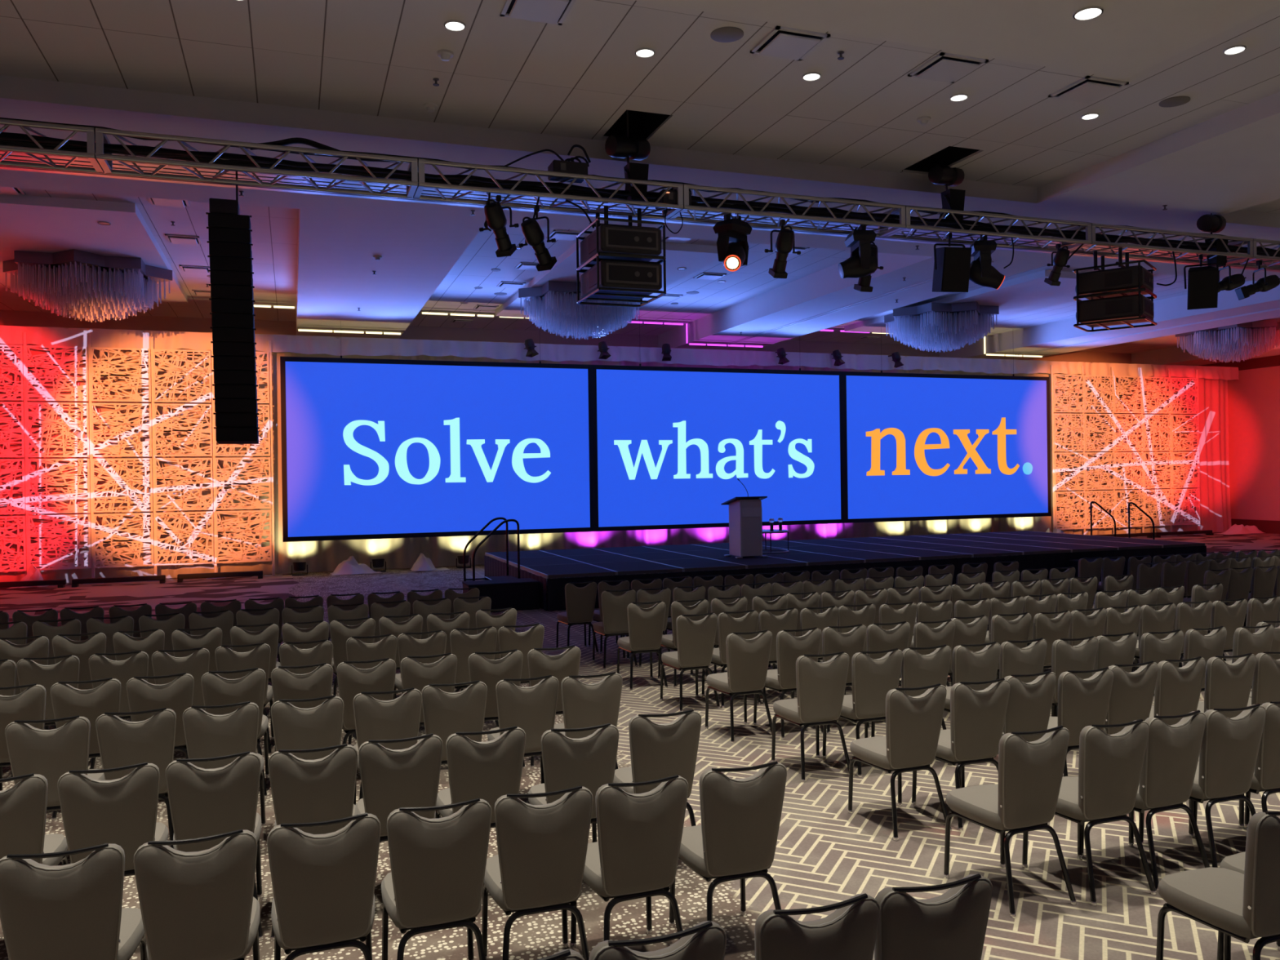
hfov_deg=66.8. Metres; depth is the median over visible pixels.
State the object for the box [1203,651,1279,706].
banquet chair
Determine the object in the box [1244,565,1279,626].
banquet chair
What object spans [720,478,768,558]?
lectern
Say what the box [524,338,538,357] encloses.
light
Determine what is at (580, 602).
banquet chair
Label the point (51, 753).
banquet chair
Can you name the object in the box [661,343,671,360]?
light
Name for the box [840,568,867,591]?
banquet chair
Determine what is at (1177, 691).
banquet chair
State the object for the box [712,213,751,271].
light
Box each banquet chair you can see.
[0,610,8,629]
[0,621,27,644]
[0,635,48,729]
[0,658,16,781]
[0,683,45,791]
[0,773,67,866]
[0,843,147,959]
[4,715,105,811]
[12,608,57,643]
[16,654,79,725]
[31,617,81,665]
[50,677,121,821]
[52,631,106,728]
[57,761,168,876]
[59,605,104,640]
[86,615,133,660]
[88,650,148,768]
[95,707,176,848]
[108,603,151,637]
[112,628,164,720]
[126,672,194,759]
[133,829,259,959]
[138,612,185,656]
[151,647,209,710]
[155,601,196,635]
[165,751,263,941]
[171,626,222,674]
[182,701,266,854]
[188,609,233,649]
[200,599,241,644]
[200,667,269,798]
[214,642,274,755]
[230,622,280,683]
[235,607,280,662]
[244,597,284,643]
[266,812,381,959]
[267,743,358,942]
[271,662,333,751]
[271,695,343,759]
[279,639,333,694]
[281,604,324,628]
[281,620,328,648]
[284,595,323,613]
[326,592,364,640]
[327,603,368,641]
[329,617,375,696]
[336,657,395,744]
[346,634,397,745]
[352,687,422,804]
[355,733,442,842]
[367,591,404,617]
[370,600,410,643]
[378,613,422,670]
[381,798,492,959]
[393,630,446,699]
[400,653,457,725]
[406,588,442,618]
[413,597,451,639]
[417,680,487,764]
[426,611,470,691]
[435,725,525,827]
[444,586,479,618]
[449,626,499,727]
[453,595,491,635]
[467,648,525,768]
[475,607,516,659]
[481,785,592,959]
[487,675,559,783]
[497,623,544,686]
[527,645,581,768]
[528,723,618,842]
[537,949,584,959]
[553,671,622,769]
[555,581,599,653]
[569,774,688,948]
[588,579,629,653]
[588,920,726,959]
[592,588,637,670]
[613,709,701,826]
[617,600,667,691]
[620,577,663,648]
[626,587,671,667]
[657,598,708,688]
[659,612,719,711]
[662,576,693,648]
[666,585,705,651]
[668,760,786,927]
[693,574,723,613]
[697,595,747,674]
[701,609,760,707]
[705,629,772,743]
[707,584,740,613]
[724,573,754,596]
[740,582,772,613]
[751,594,788,669]
[753,626,822,739]
[754,572,782,601]
[754,893,879,959]
[759,607,798,704]
[771,580,803,600]
[771,651,849,782]
[782,570,809,598]
[786,591,819,636]
[800,605,839,660]
[801,578,832,613]
[811,568,839,595]
[817,603,875,662]
[820,590,854,631]
[822,623,870,733]
[822,648,902,777]
[834,577,864,610]
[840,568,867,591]
[844,621,910,694]
[847,683,951,840]
[854,587,888,626]
[864,575,893,595]
[866,566,893,582]
[871,644,955,765]
[872,873,992,959]
[879,601,917,648]
[886,586,919,635]
[893,574,924,603]
[896,565,922,580]
[911,599,952,678]
[911,678,1010,831]
[913,619,955,686]
[914,584,951,625]
[924,573,952,591]
[928,564,954,586]
[943,641,1000,712]
[943,725,1076,918]
[947,614,988,686]
[950,582,981,619]
[954,597,991,623]
[956,571,985,601]
[957,670,1056,787]
[961,562,987,582]
[979,580,1009,648]
[983,595,1024,647]
[987,579,1041,631]
[991,569,1019,603]
[991,612,1031,679]
[993,560,1018,575]
[999,638,1047,683]
[1021,568,1048,585]
[1022,593,1057,646]
[1022,719,1156,906]
[1032,609,1071,669]
[1039,577,1069,617]
[1047,666,1114,776]
[1048,566,1075,596]
[1051,635,1097,716]
[1054,591,1088,642]
[1054,631,1137,716]
[1067,575,1097,615]
[1067,589,1127,643]
[1068,607,1106,645]
[1078,556,1102,594]
[1082,710,1209,892]
[1091,573,1133,613]
[1095,555,1125,591]
[1103,604,1141,671]
[1103,661,1158,734]
[1124,587,1158,671]
[1127,555,1151,589]
[1133,602,1176,670]
[1135,562,1162,594]
[1138,629,1184,696]
[1138,703,1266,867]
[1149,656,1205,725]
[1151,554,1176,587]
[1155,585,1184,658]
[1155,811,1279,959]
[1160,560,1186,592]
[1174,553,1195,586]
[1175,600,1213,667]
[1177,598,1251,689]
[1182,568,1231,633]
[1182,626,1226,691]
[1183,557,1231,598]
[1183,559,1209,598]
[1189,551,1216,598]
[1191,582,1226,661]
[1193,701,1279,836]
[1196,653,1256,718]
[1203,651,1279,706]
[1215,551,1236,563]
[1217,851,1279,959]
[1224,566,1253,611]
[1225,621,1279,664]
[1229,556,1250,572]
[1231,623,1274,688]
[1235,550,1257,567]
[1243,565,1277,626]
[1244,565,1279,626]
[1244,791,1250,827]
[1245,595,1279,633]
[1248,555,1275,592]
[1257,549,1279,560]
[1272,555,1279,566]
[1275,596,1279,627]
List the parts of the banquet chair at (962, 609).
grab handle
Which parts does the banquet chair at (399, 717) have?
seat, leg, grab handle, backrest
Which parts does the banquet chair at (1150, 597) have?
backrest, grab handle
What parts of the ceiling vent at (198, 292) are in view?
plate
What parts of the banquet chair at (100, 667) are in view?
leg, grab handle, backrest, leg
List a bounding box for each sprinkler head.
[432,77,439,86]
[837,50,844,60]
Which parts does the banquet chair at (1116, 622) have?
backrest, grab handle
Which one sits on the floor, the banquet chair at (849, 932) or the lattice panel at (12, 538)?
the banquet chair at (849, 932)
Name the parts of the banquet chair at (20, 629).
grab handle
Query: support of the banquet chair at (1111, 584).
on the floor
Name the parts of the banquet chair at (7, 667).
backrest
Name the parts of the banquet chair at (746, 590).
grab handle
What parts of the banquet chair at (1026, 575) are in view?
grab handle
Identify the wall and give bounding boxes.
[0,310,1131,363]
[0,343,1231,582]
[1227,365,1279,520]
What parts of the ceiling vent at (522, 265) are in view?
plate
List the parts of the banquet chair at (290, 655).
grab handle, backrest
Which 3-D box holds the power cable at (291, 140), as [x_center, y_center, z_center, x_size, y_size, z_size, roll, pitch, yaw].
[-3.472,-3.408,9.917,0.962,0.165,0.060,-1,0,-20]
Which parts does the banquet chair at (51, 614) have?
grab handle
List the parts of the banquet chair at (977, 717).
seat, leg, backrest, grab handle, leg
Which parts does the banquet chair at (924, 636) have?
backrest, grab handle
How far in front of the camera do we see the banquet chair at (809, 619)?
9.51 m
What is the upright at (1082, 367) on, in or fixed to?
on the floor
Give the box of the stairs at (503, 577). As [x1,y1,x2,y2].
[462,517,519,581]
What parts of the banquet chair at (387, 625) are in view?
grab handle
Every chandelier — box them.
[2,248,172,322]
[518,280,639,339]
[884,301,999,352]
[1175,318,1279,362]
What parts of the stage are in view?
deck panel, deck panel, deck panel, deck panel, deck panel, deck panel, deck panel, deck panel, deck panel, deck panel, deck panel, deck panel, deck panel, deck panel, deck panel, deck panel, deck panel, deck panel, deck panel, deck panel, deck panel, deck panel, deck panel, deck panel, deck panel, deck panel, deck panel, deck panel, deck panel, deck panel, deck panel, deck panel, deck panel, deck panel, deck panel, deck panel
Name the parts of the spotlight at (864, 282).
color frame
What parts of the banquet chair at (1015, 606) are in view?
seat, grab handle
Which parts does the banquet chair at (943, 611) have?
seat, backrest, grab handle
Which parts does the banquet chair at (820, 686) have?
seat, leg, backrest, grab handle, leg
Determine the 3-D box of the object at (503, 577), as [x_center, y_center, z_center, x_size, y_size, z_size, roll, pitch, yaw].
[-2.676,1.440,17.521,0.900,1.491,1.002,-1,0,-20]
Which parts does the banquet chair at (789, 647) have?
seat, leg, backrest, grab handle, leg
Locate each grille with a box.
[608,229,656,248]
[608,264,656,282]
[942,247,971,291]
[1144,270,1153,288]
[1144,298,1153,315]
[1187,269,1217,309]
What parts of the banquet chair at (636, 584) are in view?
backrest, grab handle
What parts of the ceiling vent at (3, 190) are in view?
frame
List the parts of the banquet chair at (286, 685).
grab handle, backrest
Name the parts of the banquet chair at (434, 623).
grab handle, backrest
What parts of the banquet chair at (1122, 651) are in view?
backrest, grab handle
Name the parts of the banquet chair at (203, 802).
grab handle, backrest, seat, leg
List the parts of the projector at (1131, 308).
panel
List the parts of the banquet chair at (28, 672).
leg, grab handle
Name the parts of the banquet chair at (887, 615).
grab handle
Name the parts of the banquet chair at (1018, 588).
backrest, grab handle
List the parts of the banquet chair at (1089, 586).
grab handle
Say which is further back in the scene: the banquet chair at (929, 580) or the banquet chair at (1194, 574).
the banquet chair at (1194, 574)
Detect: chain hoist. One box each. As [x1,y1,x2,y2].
[604,110,650,201]
[928,164,965,225]
[1196,213,1227,267]
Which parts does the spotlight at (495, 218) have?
lock knob, color frame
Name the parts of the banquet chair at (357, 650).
leg, grab handle, backrest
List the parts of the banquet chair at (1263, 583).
backrest, grab handle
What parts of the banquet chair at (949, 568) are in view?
grab handle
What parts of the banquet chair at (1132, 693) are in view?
grab handle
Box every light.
[97,221,111,225]
[291,562,307,575]
[370,559,386,572]
[444,19,466,31]
[456,555,471,568]
[491,268,500,271]
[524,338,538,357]
[597,341,610,359]
[635,47,654,57]
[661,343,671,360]
[676,267,686,270]
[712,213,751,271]
[775,347,789,364]
[802,71,821,80]
[831,349,844,365]
[838,224,878,278]
[888,351,903,368]
[949,93,968,101]
[968,235,1004,289]
[1072,5,1103,20]
[1080,112,1099,119]
[1222,44,1246,54]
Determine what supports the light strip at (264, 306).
attached to the ceiling
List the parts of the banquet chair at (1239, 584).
grab handle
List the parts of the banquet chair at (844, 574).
grab handle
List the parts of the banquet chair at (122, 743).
grab handle, backrest, leg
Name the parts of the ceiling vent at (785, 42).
plate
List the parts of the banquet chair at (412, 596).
grab handle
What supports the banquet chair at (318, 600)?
on the floor
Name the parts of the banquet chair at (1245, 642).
grab handle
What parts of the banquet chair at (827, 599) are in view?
grab handle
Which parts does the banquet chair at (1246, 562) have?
grab handle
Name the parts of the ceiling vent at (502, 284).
plate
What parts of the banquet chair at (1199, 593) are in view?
backrest, grab handle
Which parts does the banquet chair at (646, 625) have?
leg, seat, backrest, grab handle, leg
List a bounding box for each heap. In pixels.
[9,563,48,588]
[330,555,382,575]
[410,552,449,571]
[1045,528,1064,533]
[1213,524,1264,534]
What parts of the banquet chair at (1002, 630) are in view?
grab handle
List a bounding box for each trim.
[725,261,1279,355]
[1200,355,1279,370]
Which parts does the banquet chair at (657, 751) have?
seat, backrest, grab handle, leg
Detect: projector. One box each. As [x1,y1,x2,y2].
[576,205,666,271]
[576,253,666,306]
[1072,247,1156,300]
[1073,288,1157,332]
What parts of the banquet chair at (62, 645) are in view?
grab handle, backrest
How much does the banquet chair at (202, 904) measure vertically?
0.906 m
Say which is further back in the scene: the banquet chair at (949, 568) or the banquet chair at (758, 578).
the banquet chair at (949, 568)
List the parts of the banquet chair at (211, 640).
grab handle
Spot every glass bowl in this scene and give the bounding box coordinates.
[768,518,774,523]
[777,517,782,522]
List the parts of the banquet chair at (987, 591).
backrest, grab handle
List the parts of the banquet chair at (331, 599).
grab handle, backrest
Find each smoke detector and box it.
[373,255,382,260]
[423,102,437,112]
[437,49,453,61]
[916,115,930,124]
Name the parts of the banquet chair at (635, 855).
leg, seat, backrest, grab handle, leg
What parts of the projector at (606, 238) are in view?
panel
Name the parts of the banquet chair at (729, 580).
grab handle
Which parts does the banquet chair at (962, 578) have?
grab handle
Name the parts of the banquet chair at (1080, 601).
grab handle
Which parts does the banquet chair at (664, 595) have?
leg, backrest, grab handle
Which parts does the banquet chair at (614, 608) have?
seat, leg, backrest, grab handle, leg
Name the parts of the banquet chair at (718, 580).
grab handle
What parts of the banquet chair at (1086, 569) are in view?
grab handle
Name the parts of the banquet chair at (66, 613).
grab handle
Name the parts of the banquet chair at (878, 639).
backrest, grab handle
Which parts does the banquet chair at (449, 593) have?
grab handle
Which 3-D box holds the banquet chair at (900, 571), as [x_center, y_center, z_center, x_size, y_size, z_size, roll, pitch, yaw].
[3.701,1.653,13.790,0.417,0.906,0.566,-1,0,-19]
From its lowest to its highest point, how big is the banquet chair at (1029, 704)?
0.906 m
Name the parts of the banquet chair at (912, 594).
backrest, grab handle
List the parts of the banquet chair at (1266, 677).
seat, backrest, grab handle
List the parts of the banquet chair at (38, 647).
grab handle, backrest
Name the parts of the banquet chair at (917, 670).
backrest, grab handle, leg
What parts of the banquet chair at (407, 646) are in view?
seat, grab handle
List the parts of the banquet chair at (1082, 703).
seat, leg, backrest, grab handle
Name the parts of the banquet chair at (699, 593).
seat, backrest, grab handle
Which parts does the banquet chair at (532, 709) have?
seat, backrest, grab handle, leg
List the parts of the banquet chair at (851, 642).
leg, backrest, grab handle, leg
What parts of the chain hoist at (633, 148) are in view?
motor, chain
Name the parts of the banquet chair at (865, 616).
backrest, grab handle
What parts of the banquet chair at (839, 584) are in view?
grab handle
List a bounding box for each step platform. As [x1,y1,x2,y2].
[462,577,539,612]
[1069,558,1127,582]
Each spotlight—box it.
[479,195,519,257]
[519,205,556,271]
[764,219,800,278]
[853,241,883,292]
[1044,243,1070,285]
[1217,259,1246,292]
[1235,260,1279,300]
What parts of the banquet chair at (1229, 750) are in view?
seat, leg, backrest, grab handle, leg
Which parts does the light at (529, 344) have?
barn door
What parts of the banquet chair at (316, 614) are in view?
grab handle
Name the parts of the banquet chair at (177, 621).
grab handle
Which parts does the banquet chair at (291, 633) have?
grab handle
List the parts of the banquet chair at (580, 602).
leg, seat, grab handle, backrest, leg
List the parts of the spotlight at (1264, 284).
color frame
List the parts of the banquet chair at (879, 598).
grab handle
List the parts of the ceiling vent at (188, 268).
plate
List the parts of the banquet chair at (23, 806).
grab handle, backrest, seat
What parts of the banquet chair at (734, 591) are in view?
grab handle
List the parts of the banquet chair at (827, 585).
grab handle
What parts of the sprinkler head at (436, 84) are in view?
stem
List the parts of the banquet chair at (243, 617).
grab handle, backrest, seat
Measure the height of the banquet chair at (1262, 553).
0.906 m
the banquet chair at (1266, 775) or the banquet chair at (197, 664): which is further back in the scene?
the banquet chair at (197, 664)
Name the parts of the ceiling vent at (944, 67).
plate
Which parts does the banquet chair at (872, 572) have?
grab handle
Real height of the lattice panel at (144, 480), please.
1.200 m
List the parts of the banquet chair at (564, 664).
leg, grab handle, backrest, leg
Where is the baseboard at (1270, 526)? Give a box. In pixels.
[1231,519,1279,533]
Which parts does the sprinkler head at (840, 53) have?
stem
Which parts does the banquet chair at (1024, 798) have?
seat, leg, backrest, grab handle, leg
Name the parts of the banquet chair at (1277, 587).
backrest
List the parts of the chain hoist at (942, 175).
motor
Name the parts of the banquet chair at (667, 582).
backrest, grab handle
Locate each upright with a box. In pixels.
[22,332,29,572]
[82,333,103,584]
[150,336,159,581]
[206,337,225,578]
[264,339,282,576]
[1050,364,1055,530]
[1081,365,1085,534]
[1111,366,1115,533]
[1137,368,1146,537]
[1167,368,1177,536]
[1193,369,1204,534]
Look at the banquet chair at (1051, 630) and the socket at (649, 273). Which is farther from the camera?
the socket at (649, 273)
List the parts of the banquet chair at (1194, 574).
grab handle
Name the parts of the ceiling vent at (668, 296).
plate, frame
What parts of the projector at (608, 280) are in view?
panel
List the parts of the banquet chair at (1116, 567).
seat, grab handle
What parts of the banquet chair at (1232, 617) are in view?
backrest, grab handle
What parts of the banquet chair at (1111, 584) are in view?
backrest, grab handle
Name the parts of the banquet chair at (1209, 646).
grab handle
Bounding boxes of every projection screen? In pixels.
[280,320,594,542]
[591,315,844,531]
[842,337,1051,523]
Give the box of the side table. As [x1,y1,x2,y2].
[762,528,788,553]
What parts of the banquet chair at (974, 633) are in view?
grab handle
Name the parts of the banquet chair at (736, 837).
leg, seat, backrest, grab handle, leg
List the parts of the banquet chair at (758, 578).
grab handle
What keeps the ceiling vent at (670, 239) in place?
in the ceiling
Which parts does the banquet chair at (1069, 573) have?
grab handle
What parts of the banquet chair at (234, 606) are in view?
grab handle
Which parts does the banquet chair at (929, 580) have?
grab handle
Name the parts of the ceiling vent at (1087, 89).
plate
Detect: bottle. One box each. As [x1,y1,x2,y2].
[768,518,774,531]
[777,517,782,530]
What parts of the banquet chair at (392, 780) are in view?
leg, seat, grab handle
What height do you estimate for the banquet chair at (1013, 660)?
0.906 m
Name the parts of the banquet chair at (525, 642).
grab handle, leg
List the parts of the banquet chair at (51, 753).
grab handle, leg, leg, seat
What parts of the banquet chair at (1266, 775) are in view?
seat, backrest, leg, grab handle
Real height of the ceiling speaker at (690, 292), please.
0.012 m
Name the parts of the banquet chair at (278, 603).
grab handle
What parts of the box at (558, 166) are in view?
socket panel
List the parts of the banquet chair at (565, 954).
backrest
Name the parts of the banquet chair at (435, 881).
leg, seat, seat frame, grab handle, leg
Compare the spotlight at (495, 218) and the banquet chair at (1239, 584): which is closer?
the spotlight at (495, 218)
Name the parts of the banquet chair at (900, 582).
grab handle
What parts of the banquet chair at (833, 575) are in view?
grab handle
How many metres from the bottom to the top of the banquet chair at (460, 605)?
0.906 m
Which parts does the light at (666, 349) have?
barn door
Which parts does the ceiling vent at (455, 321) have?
plate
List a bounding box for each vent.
[0,186,26,195]
[147,197,190,207]
[164,234,201,244]
[179,265,209,273]
[191,289,210,296]
[450,319,473,324]
[473,304,498,310]
[496,280,525,288]
[500,0,576,25]
[514,262,538,270]
[546,230,580,240]
[588,232,595,253]
[588,266,596,288]
[657,293,683,299]
[661,236,693,243]
[693,272,726,279]
[750,25,830,60]
[772,246,809,254]
[857,336,881,340]
[907,52,988,83]
[1048,75,1128,103]
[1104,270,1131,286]
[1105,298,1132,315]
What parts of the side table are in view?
leg, leg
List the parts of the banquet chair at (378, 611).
grab handle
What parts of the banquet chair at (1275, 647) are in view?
backrest, grab handle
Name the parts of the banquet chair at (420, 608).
grab handle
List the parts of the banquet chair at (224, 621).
grab handle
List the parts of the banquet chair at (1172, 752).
seat, leg, backrest, grab handle, leg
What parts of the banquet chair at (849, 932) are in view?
grab handle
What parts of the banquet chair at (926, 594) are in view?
backrest, grab handle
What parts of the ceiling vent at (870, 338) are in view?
plate, frame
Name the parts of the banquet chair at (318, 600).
grab handle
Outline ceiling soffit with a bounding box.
[0,324,1239,380]
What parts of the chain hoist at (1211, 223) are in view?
motor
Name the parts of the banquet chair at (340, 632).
seat, leg, grab handle, backrest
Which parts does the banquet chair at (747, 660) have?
seat, leg, backrest, grab handle, leg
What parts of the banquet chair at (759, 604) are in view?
backrest, grab handle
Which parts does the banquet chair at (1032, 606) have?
grab handle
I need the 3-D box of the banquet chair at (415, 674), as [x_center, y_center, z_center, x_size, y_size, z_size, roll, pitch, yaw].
[-1.643,1.748,7.435,0.417,0.906,0.566,-1,0,-21]
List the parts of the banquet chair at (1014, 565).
grab handle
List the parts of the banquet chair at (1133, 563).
grab handle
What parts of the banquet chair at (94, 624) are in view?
grab handle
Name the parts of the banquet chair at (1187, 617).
leg, grab handle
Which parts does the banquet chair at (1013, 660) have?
grab handle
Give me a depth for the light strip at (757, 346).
28.05 m
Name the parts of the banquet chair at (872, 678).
seat, leg, backrest, grab handle, leg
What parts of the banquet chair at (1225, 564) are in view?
backrest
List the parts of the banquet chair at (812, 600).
grab handle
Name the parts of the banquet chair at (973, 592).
grab handle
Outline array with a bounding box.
[205,170,259,444]
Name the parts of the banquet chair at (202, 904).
grab handle, seat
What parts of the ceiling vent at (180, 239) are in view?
plate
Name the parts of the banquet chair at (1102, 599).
backrest, grab handle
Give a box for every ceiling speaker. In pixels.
[493,292,506,295]
[686,291,698,294]
[710,26,743,42]
[1159,96,1190,107]
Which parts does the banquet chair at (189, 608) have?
grab handle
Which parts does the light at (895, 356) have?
barn door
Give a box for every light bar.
[0,579,66,587]
[71,574,165,587]
[177,570,262,582]
[1089,532,1152,537]
[1155,529,1213,537]
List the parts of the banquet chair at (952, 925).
grab handle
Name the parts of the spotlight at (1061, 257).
color frame, lock knob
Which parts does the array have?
rigging frame, hanging rod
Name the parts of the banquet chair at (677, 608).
seat, leg, backrest, grab handle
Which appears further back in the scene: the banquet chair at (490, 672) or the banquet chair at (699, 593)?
the banquet chair at (699, 593)
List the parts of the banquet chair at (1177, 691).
seat, grab handle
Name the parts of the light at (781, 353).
barn door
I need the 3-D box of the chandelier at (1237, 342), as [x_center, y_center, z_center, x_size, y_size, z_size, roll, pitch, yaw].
[17.279,-3.963,28.400,2.628,1.056,2.628,-1,0,3]
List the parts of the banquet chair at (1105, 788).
seat, leg, backrest, grab handle, leg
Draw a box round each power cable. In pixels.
[250,137,338,150]
[484,192,491,231]
[503,149,564,166]
[533,196,540,218]
[565,199,594,228]
[567,144,591,163]
[664,208,683,234]
[1003,237,1013,268]
[1067,244,1084,260]
[1156,251,1177,285]
[1240,257,1249,274]
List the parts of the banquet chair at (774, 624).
leg, backrest, grab handle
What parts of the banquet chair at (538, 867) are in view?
leg, seat, seat frame, backrest, grab handle, leg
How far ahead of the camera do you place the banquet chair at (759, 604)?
10.50 m
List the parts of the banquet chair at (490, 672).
leg, backrest, grab handle, leg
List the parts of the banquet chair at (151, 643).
grab handle, backrest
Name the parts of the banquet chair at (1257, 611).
grab handle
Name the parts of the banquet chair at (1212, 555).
backrest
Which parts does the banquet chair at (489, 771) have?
seat, grab handle, leg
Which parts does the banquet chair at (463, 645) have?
leg, backrest, grab handle, leg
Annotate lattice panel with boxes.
[0,344,23,400]
[0,401,24,457]
[0,458,25,514]
[0,515,26,572]
[25,345,88,401]
[26,402,89,457]
[26,458,90,514]
[27,514,91,570]
[89,346,151,401]
[91,402,151,457]
[92,457,153,512]
[93,512,154,568]
[152,348,211,402]
[153,403,212,456]
[154,457,213,511]
[155,511,213,565]
[213,351,269,403]
[213,404,270,456]
[214,457,271,509]
[215,510,271,563]
[1053,373,1084,413]
[1053,413,1084,451]
[1053,452,1085,490]
[1054,491,1085,529]
[1084,374,1114,413]
[1084,413,1115,451]
[1084,452,1115,489]
[1085,490,1115,528]
[1113,375,1142,413]
[1114,413,1143,451]
[1115,452,1144,488]
[1115,489,1144,527]
[1142,376,1171,413]
[1142,414,1172,450]
[1143,452,1172,488]
[1144,488,1173,526]
[1170,377,1199,413]
[1171,414,1199,450]
[1172,451,1199,488]
[1172,488,1199,524]
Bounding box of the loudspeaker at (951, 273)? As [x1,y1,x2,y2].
[932,232,971,292]
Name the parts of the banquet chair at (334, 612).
grab handle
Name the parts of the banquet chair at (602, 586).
seat, leg, backrest, grab handle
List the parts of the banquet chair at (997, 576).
grab handle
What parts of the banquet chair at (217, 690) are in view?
grab handle, backrest, leg, seat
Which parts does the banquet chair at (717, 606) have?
leg, backrest, grab handle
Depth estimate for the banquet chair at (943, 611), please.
9.84 m
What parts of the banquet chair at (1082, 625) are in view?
grab handle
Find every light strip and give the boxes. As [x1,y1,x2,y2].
[253,305,271,307]
[273,306,294,308]
[297,328,332,332]
[333,330,364,333]
[365,331,382,333]
[383,332,400,334]
[422,311,448,315]
[450,313,475,316]
[477,314,493,317]
[499,316,524,318]
[644,321,662,324]
[664,322,683,324]
[685,323,687,343]
[688,343,706,345]
[706,343,726,346]
[728,344,744,346]
[745,345,763,347]
[819,329,833,331]
[840,330,869,333]
[983,336,985,354]
[986,354,1004,355]
[1005,354,1022,356]
[1022,355,1042,357]
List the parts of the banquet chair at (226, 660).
grab handle, backrest, leg, seat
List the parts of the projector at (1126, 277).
panel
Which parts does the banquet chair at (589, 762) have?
seat, backrest, grab handle, leg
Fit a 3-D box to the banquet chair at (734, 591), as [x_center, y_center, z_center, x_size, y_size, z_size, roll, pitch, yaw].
[0.929,1.698,11.767,0.417,0.906,0.566,-1,0,-20]
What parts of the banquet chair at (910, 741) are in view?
seat, leg, backrest, grab handle, leg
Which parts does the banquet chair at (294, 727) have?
grab handle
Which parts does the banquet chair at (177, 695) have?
grab handle, leg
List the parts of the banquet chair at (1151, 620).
seat, backrest, grab handle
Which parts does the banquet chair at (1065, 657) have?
leg, grab handle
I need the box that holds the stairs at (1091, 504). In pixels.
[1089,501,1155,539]
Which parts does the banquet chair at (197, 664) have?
grab handle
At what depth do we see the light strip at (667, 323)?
27.20 m
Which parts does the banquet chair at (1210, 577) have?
seat, backrest, grab handle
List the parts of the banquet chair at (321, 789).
leg, grab handle, backrest, seat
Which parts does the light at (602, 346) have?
barn door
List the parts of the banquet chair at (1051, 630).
grab handle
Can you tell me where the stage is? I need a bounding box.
[484,530,1206,611]
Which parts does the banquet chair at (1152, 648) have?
backrest, grab handle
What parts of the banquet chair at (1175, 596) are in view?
backrest, grab handle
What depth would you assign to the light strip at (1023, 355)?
31.41 m
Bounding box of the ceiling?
[0,0,1279,365]
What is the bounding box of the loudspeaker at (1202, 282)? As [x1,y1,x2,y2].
[1183,253,1218,309]
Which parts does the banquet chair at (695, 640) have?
seat, leg, backrest, grab handle, leg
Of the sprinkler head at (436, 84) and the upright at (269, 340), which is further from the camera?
the upright at (269, 340)
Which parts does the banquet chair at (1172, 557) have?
grab handle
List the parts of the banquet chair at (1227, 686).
seat, grab handle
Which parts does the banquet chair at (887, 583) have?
grab handle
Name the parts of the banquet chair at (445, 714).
leg, grab handle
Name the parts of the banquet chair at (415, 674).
grab handle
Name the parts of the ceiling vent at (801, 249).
plate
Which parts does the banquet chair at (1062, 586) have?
grab handle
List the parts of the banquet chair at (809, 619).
grab handle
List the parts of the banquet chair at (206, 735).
grab handle, backrest, seat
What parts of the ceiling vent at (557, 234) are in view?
plate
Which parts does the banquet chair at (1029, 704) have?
backrest, grab handle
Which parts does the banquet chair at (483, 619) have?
grab handle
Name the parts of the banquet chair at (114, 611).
grab handle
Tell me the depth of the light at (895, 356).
28.40 m
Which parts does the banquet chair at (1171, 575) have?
grab handle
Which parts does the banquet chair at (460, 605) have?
grab handle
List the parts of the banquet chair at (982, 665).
seat, backrest, grab handle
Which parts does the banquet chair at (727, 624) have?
seat, leg, backrest, grab handle, leg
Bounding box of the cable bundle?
[0,117,1279,257]
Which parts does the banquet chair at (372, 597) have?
grab handle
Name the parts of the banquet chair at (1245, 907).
seat, seat frame, backrest, leg, grab handle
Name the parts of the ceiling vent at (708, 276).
plate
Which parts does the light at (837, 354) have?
barn door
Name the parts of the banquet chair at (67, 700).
leg, grab handle, backrest, leg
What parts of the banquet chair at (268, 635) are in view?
grab handle, seat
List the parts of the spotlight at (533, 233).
lock knob, color frame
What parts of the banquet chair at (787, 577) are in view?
grab handle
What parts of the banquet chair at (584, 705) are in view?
seat, backrest, grab handle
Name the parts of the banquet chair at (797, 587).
grab handle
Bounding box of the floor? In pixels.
[0,532,1279,959]
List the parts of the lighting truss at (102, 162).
plate, plate, plate, plate, plate, plate, plate, plate, plate, plate, plate, plate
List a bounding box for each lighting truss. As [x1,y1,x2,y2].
[0,118,1279,269]
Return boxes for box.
[547,155,589,183]
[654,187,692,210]
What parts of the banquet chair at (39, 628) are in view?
grab handle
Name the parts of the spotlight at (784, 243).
color frame, lock knob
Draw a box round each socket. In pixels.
[634,235,639,241]
[634,271,639,276]
[646,236,652,242]
[647,271,652,277]
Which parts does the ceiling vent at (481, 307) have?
plate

